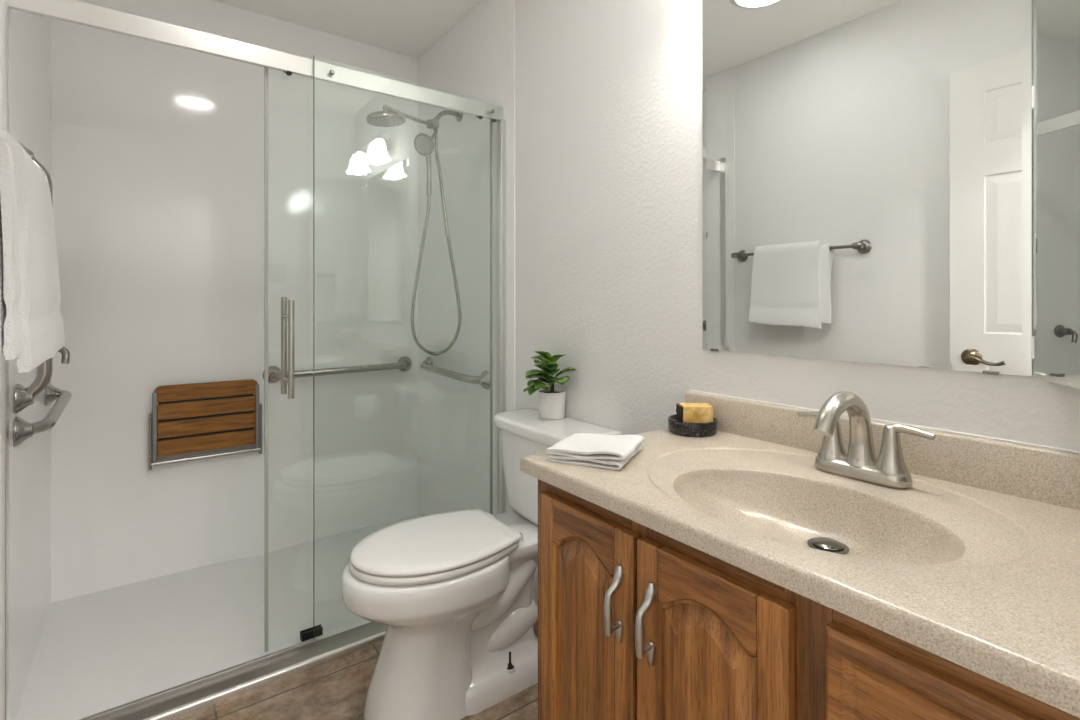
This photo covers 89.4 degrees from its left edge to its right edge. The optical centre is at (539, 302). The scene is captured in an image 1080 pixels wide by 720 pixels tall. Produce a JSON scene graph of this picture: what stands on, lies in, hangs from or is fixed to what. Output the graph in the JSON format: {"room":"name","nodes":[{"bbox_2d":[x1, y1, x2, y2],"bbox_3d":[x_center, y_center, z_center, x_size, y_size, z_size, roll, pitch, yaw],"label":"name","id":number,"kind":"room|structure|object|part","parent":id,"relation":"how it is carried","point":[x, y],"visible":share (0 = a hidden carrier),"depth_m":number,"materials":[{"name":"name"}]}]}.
{"room":"bathroom","nodes":[
{"label":"bathroom","id":0,"kind":"room"},
{"bbox_2d":[9,9,50,719],"bbox_3d":[-1.625,-0.057,1.679,0.100,2.480,1.010,0,0,-36],"label":"wall","id":1,"kind":"structure","parent":0,"point":[29,34],"depth_m":1.61,"materials":[{"name":"white paint"}]},
{"bbox_2d":[0,0,4,719],"bbox_3d":[-1.284,-0.082,1.303,0.004,2.430,0.047,0,0,-36],"label":"trim","id":2,"kind":"structure","parent":1,"relation":"attached to","point":[2,2],"depth_m":1.30,"materials":[{"name":"white"}]},
{"bbox_2d":[13,142,52,413],"bbox_3d":[-1.371,-0.068,1.481,0.074,0.728,0.080,0,0,-36],"label":"grab bar","id":3,"kind":"object","parent":1,"relation":"attached to","point":[23,397],"visible":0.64,"depth_m":1.47,"materials":[{"name":"silver metal"}]},
{"bbox_2d":[13,384,71,446],"bbox_3d":[-1.545,0.334,1.719,0.074,0.098,0.680,0,0,-36],"label":"grab bar","id":4,"kind":"object","parent":1,"relation":"attached to","point":[23,430],"visible":0.98,"depth_m":1.53,"materials":[{"name":"silver metal"}]},
{"bbox_2d":[58,347,69,363],"bbox_3d":[-1.520,0.148,1.699,0.091,0.084,0.067,0,0,-36],"label":"shower valve","id":5,"kind":"object","parent":1,"relation":"attached to","point":[65,359],"visible":0.28,"depth_m":1.70,"materials":[{"name":"silver metal"}]},
{"bbox_2d":[51,0,417,602],"bbox_3d":[-1.265,-0.057,2.507,1.458,2.480,0.100,0,0,-36],"label":"wall","id":6,"kind":"structure","parent":0,"point":[157,149],"depth_m":2.36,"materials":[{"name":"white plastic"}]},
{"bbox_2d":[149,379,261,469],"bbox_3d":[-1.404,0.502,2.310,0.409,0.334,0.053,0,0,-36],"label":"shower seat","id":7,"kind":"object","parent":6,"relation":"attached to","point":[193,419],"visible":1,"depth_m":2.29,"materials":[{"name":"brown wood"}]},
{"bbox_3d":[-1.544,0.502,2.189,0.016,0.286,0.016,0,0,-36],"label":"frame","id":8,"kind":"part","parent":7,"relation":"part of","materials":[{"name":"grey metal"}]},
{"bbox_3d":[-1.412,0.482,2.320,0.345,0.234,0.026,0,0,-36],"label":"plate","id":9,"kind":"part","parent":7,"relation":"part of","materials":[{"name":"brown wood"}]},
{"bbox_3d":[-1.247,0.502,2.408,0.016,0.286,0.016,0,0,-36],"label":"frame","id":10,"kind":"part","parent":7,"relation":"part of","materials":[{"name":"grey metal"}]},
{"bbox_2d":[263,356,411,382],"bbox_3d":[-0.941,0.322,2.637,0.711,0.087,0.074,0,0,-36],"label":"grab bar","id":11,"kind":"object","parent":6,"relation":"attached to","point":[404,363],"visible":0.84,"depth_m":2.60,"materials":[{"name":"silver metal"}]},
{"bbox_2d":[212,0,483,57],"bbox_3d":[-0.110,-1.322,0.676,1.958,0.050,4.420,0,0,-36],"label":"ceiling","id":12,"kind":"structure","parent":0,"point":[405,27],"depth_m":2.47,"materials":[{"name":"white paint"}]},
{"bbox_2d":[172,620,537,719],"bbox_3d":[0.174,1.158,0.289,1.958,0.050,3.460,0,0,-36],"label":"floor","id":13,"kind":"structure","parent":0,"point":[337,688],"depth_m":1.56,"materials":[{"name":"wood"}]},
{"bbox_2d":[17,514,421,719],"bbox_3d":[-0.985,1.122,2.125,1.456,0.016,0.846,0,0,-36],"label":"shower pan","id":14,"kind":"object","parent":13,"relation":"on","point":[97,652],"visible":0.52,"depth_m":1.90,"materials":[{"name":"white plastic"}]},
{"bbox_2d":[5,0,505,719],"bbox_3d":[-0.740,0.158,1.789,1.456,1.950,0.183,0,0,-36],"label":"sliding shower door","id":15,"kind":"structure","parent":13,"relation":"on","point":[194,695],"depth_m":1.71,"materials":[{"name":"silver glass"}]},
{"bbox_3d":[-0.713,1.119,1.754,1.456,0.028,0.072,0,0,-36],"label":"sill","id":16,"kind":"part","parent":15,"relation":"part of","materials":[{"name":"silver metal"}]},
{"bbox_3d":[-0.742,-0.767,1.793,1.456,0.057,0.018,0,0,-36],"label":"rail","id":17,"kind":"part","parent":15,"relation":"part of","materials":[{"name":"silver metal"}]},
{"bbox_3d":[-0.817,0.141,1.767,0.019,0.320,0.127,0,0,-36],"label":"pull handle","id":18,"kind":"part","parent":15,"relation":"part of","materials":[{"name":"silver metal"}]},
{"bbox_2d":[341,408,621,719],"bbox_3d":[-0.200,0.763,1.639,0.760,0.740,0.488,0,0,-36],"label":"toilet","id":19,"kind":"object","parent":13,"relation":"on","point":[452,591],"visible":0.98,"depth_m":1.51,"materials":[{"name":"white ceramic"}]},
{"bbox_3d":[-0.330,0.927,1.562,0.460,0.412,0.378,0,0,-36],"label":"bowl","id":20,"kind":"part","parent":19,"relation":"part of","materials":[{"name":"white ceramic"}]},
{"bbox_3d":[-0.310,0.686,1.577,0.460,0.022,0.356,0,0,-36],"label":"lid","id":21,"kind":"part","parent":19,"relation":"part of","materials":[{"name":"white plastic"}]},
{"bbox_2d":[506,666,514,672],"bbox_3d":[-0.088,1.071,1.601,0.032,0.008,0.032,0,0,-36],"label":"washer","id":22,"kind":"object","parent":19,"relation":"in","point":[509,669],"depth_m":1.59,"materials":[{"name":"white"}]},
{"bbox_3d":[0.029,0.577,1.808,0.180,0.281,0.454,0,0,-36],"label":"tank","id":23,"kind":"part","parent":19,"relation":"part of","materials":[{"name":"white ceramic"}]},
{"bbox_2d":[523,351,575,419],"bbox_3d":[0.018,0.277,1.853,0.155,0.232,0.241,0,0,-36],"label":"potted plant","id":24,"kind":"object","parent":19,"relation":"on","point":[551,400],"visible":1,"depth_m":1.83,"materials":[{"name":"green plant"}]},
{"bbox_3d":[0.041,0.347,1.873,0.093,0.091,0.093,0,0,-36],"label":"pot","id":25,"kind":"part","parent":24,"relation":"part of","materials":[{"name":"white ceramic"}]},
{"bbox_3d":[0.025,0.414,1.804,0.201,0.043,0.488,0,0,-36],"label":"tank lid","id":26,"kind":"part","parent":19,"relation":"part of","materials":[{"name":"white ceramic"}]},
{"bbox_2d":[538,479,1079,719],"bbox_3d":[0.463,0.742,0.889,0.581,0.782,0.943,0,0,-36],"label":"vanity cabinet","id":27,"kind":"object","parent":13,"relation":"on","point":[636,621],"visible":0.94,"depth_m":0.79,"materials":[{"name":"brown wood"}]},
{"bbox_3d":[0.077,0.698,0.992,0.009,0.539,0.174,0,0,-36],"label":"moulding","id":28,"kind":"part","parent":27,"relation":"part of","materials":[{"name":"brown wood"}]},
{"bbox_3d":[0.078,0.698,0.993,0.007,0.544,0.178,0,0,-36],"label":"panel","id":29,"kind":"part","parent":27,"relation":"part of","materials":[{"name":"brown wood"}]},
{"bbox_3d":[0.081,0.699,0.995,0.019,0.639,0.258,0,0,-36],"label":"door","id":30,"kind":"part","parent":27,"relation":"part of","materials":[{"name":"brown wood"}]},
{"bbox_3d":[0.122,0.499,0.898,0.041,0.129,0.016,0,0,-36],"label":"handle","id":31,"kind":"part","parent":27,"relation":"part of","materials":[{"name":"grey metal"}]},
{"bbox_3d":[0.163,0.499,0.842,0.041,0.129,0.016,0,0,-36],"label":"handle","id":32,"kind":"part","parent":27,"relation":"part of","materials":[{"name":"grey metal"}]},
{"bbox_3d":[0.234,0.698,0.778,0.009,0.539,0.170,0,0,-36],"label":"moulding","id":33,"kind":"part","parent":27,"relation":"part of","materials":[{"name":"brown wood"}]},
{"bbox_3d":[0.234,0.698,0.779,0.007,0.544,0.176,0,0,-36],"label":"panel","id":34,"kind":"part","parent":27,"relation":"part of","materials":[{"name":"brown wood"}]},
{"bbox_3d":[0.238,0.699,0.781,0.019,0.639,0.256,0,0,-36],"label":"door","id":35,"kind":"part","parent":27,"relation":"part of","materials":[{"name":"brown wood"}]},
{"bbox_2d":[520,390,1079,717],"bbox_3d":[0.468,0.322,0.909,0.552,0.178,0.972,0,0,-36],"label":"countertop","id":36,"kind":"structure","parent":27,"relation":"on","point":[974,565],"depth_m":0.85,"materials":[{"name":"beige stone"}]},
{"bbox_2d":[546,433,644,469],"bbox_3d":[0.118,0.302,1.141,0.167,0.034,0.160,0,0,26],"label":"folded washcloth","id":37,"kind":"object","parent":36,"relation":"on","point":[613,452],"visible":1,"depth_m":1.09,"materials":[{"name":"white fabric"}]},
{"bbox_2d":[668,414,716,436],"bbox_3d":[0.378,0.303,1.354,0.118,0.034,0.118,0,0,-36],"label":"soap dish","id":38,"kind":"object","parent":36,"relation":"on","point":[687,429],"visible":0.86,"depth_m":1.30,"materials":[{"name":"black stone"}]},
{"bbox_2d":[676,403,712,422],"bbox_3d":[0.382,0.279,1.353,0.081,0.055,0.051,0,0,0],"label":"soap bar","id":39,"kind":"object","parent":38,"relation":"in","point":[686,412],"visible":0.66,"depth_m":1.33,"materials":[{"name":"yellow"}]},
{"bbox_2d":[797,391,934,487],"bbox_3d":[0.586,0.239,0.989,0.194,0.162,0.198,0,0,17],"label":"faucet","id":40,"kind":"object","parent":36,"relation":"on","point":[890,469],"visible":1,"depth_m":0.98,"materials":[{"name":"silver metal"}]},
{"bbox_3d":[0.549,0.226,1.078,0.020,0.027,0.078,0,0,-36],"label":"lever","id":41,"kind":"part","parent":40,"relation":"part of","materials":[{"name":"silver metal"}]},
{"bbox_3d":[0.566,0.260,1.055,0.052,0.085,0.052,0,0,-36],"label":"handle","id":42,"kind":"part","parent":40,"relation":"part of","materials":[{"name":"silver metal"}]},
{"bbox_3d":[0.545,0.227,0.977,0.180,0.138,0.050,0,0,-36],"label":"spout","id":43,"kind":"part","parent":40,"relation":"part of","materials":[{"name":"silver metal"}]},
{"bbox_3d":[0.596,0.307,1.014,0.057,0.025,0.165,0,0,-36],"label":"plate","id":44,"kind":"part","parent":40,"relation":"part of","materials":[{"name":"silver metal"}]},
{"bbox_3d":[0.626,0.260,0.973,0.052,0.085,0.052,0,0,-36],"label":"handle","id":45,"kind":"part","parent":40,"relation":"part of","materials":[{"name":"silver metal"}]},
{"bbox_3d":[0.642,0.226,0.951,0.020,0.027,0.078,0,0,-36],"label":"lever","id":46,"kind":"part","parent":40,"relation":"part of","materials":[{"name":"silver metal"}]},
{"bbox_3d":[0.439,0.457,0.506,0.018,0.156,0.342,0,0,-36],"label":"drawer","id":47,"kind":"part","parent":27,"relation":"part of","materials":[{"name":"brown wood"}]},
{"bbox_2d":[418,0,1079,606],"bbox_3d":[0.211,-0.057,1.810,0.100,2.480,2.970,0,0,-36],"label":"wall","id":48,"kind":"structure","parent":0,"point":[609,93],"depth_m":1.77,"materials":[{"name":"white paint"}]},
{"bbox_2d":[366,105,462,354],"bbox_3d":[-0.529,-0.333,2.367,0.433,1.123,0.161,0,0,-30],"label":"shower fixture","id":49,"kind":"object","parent":48,"relation":"attached to","point":[424,145],"visible":1,"depth_m":2.35,"materials":[{"name":"silver metal"}]},
{"bbox_3d":[-0.568,-0.807,2.358,0.220,0.045,0.015,0,0,-36],"label":"extension arm","id":50,"kind":"part","parent":49,"relation":"part of","materials":[{"name":"silver metal"}]},
{"bbox_3d":[-0.485,-0.568,2.359,0.036,0.203,0.028,0,0,-36],"label":"handle","id":51,"kind":"part","parent":49,"relation":"part of","materials":[{"name":"silver metal"}]},
{"bbox_3d":[-0.465,-0.792,2.405,0.038,0.038,0.023,0,0,-42],"label":"diverter knob","id":52,"kind":"part","parent":49,"relation":"part of","materials":[{"name":"silver metal"}]},
{"bbox_3d":[-0.426,-0.836,2.471,0.149,0.083,0.024,0,0,-40],"label":"shower arm","id":53,"kind":"part","parent":49,"relation":"part of","materials":[{"name":"silver metal"}]},
{"bbox_2d":[420,357,489,388],"bbox_3d":[-0.424,0.320,2.530,0.074,0.094,0.647,0,0,-36],"label":"grab bar","id":54,"kind":"object","parent":48,"relation":"attached to","point":[483,379],"visible":1,"depth_m":2.38,"materials":[{"name":"silver metal"}]},
{"bbox_2d":[508,0,514,510],"bbox_3d":[-0.112,-0.082,2.162,0.006,2.430,0.047,0,0,-36],"label":"trim","id":55,"kind":"structure","parent":48,"relation":"attached to","point":[511,3],"depth_m":2.16,"materials":[{"name":"white"}]},
{"bbox_2d":[685,391,1079,510],"bbox_3d":[0.681,0.279,1.065,0.021,0.085,0.972,0,0,-36],"label":"backsplash","id":56,"kind":"structure","parent":48,"relation":"attached to","point":[1045,475],"depth_m":0.97,"materials":[{"name":"beige stone"}]},
{"bbox_2d":[703,0,1079,388],"bbox_3d":[0.560,-0.337,0.997,0.303,0.920,0.851,0,0,-36],"label":"wall mirror","id":57,"kind":"object","parent":48,"relation":"attached to","point":[867,164],"depth_m":1.06,"materials":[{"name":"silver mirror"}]},
{"bbox_3d":[0.752,-0.338,0.734,0.019,0.918,0.346,0,0,22],"label":"hinged side mirror","id":58,"kind":"part","parent":57,"relation":"part of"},
{"bbox_3d":[-0.747,-0.082,0.482,0.100,2.430,1.960,0,0,-36],"label":"wall","id":59,"kind":"structure","parent":0,"visible":0},
{"bbox_3d":[-1.028,-0.254,1.020,0.082,0.064,0.680,0,0,-36],"label":"towel bar","id":60,"kind":"object","parent":59,"relation":"attached to","visible":0},
{"bbox_2d":[0,129,64,372],"bbox_3d":[-0.994,-0.088,1.034,0.113,0.412,0.393,0,0,-36],"label":"hand towel","id":61,"kind":"object","parent":60,"relation":"hanging from","point":[31,320],"visible":1,"depth_m":0.93,"materials":[{"name":"white fabric"}]}
]}

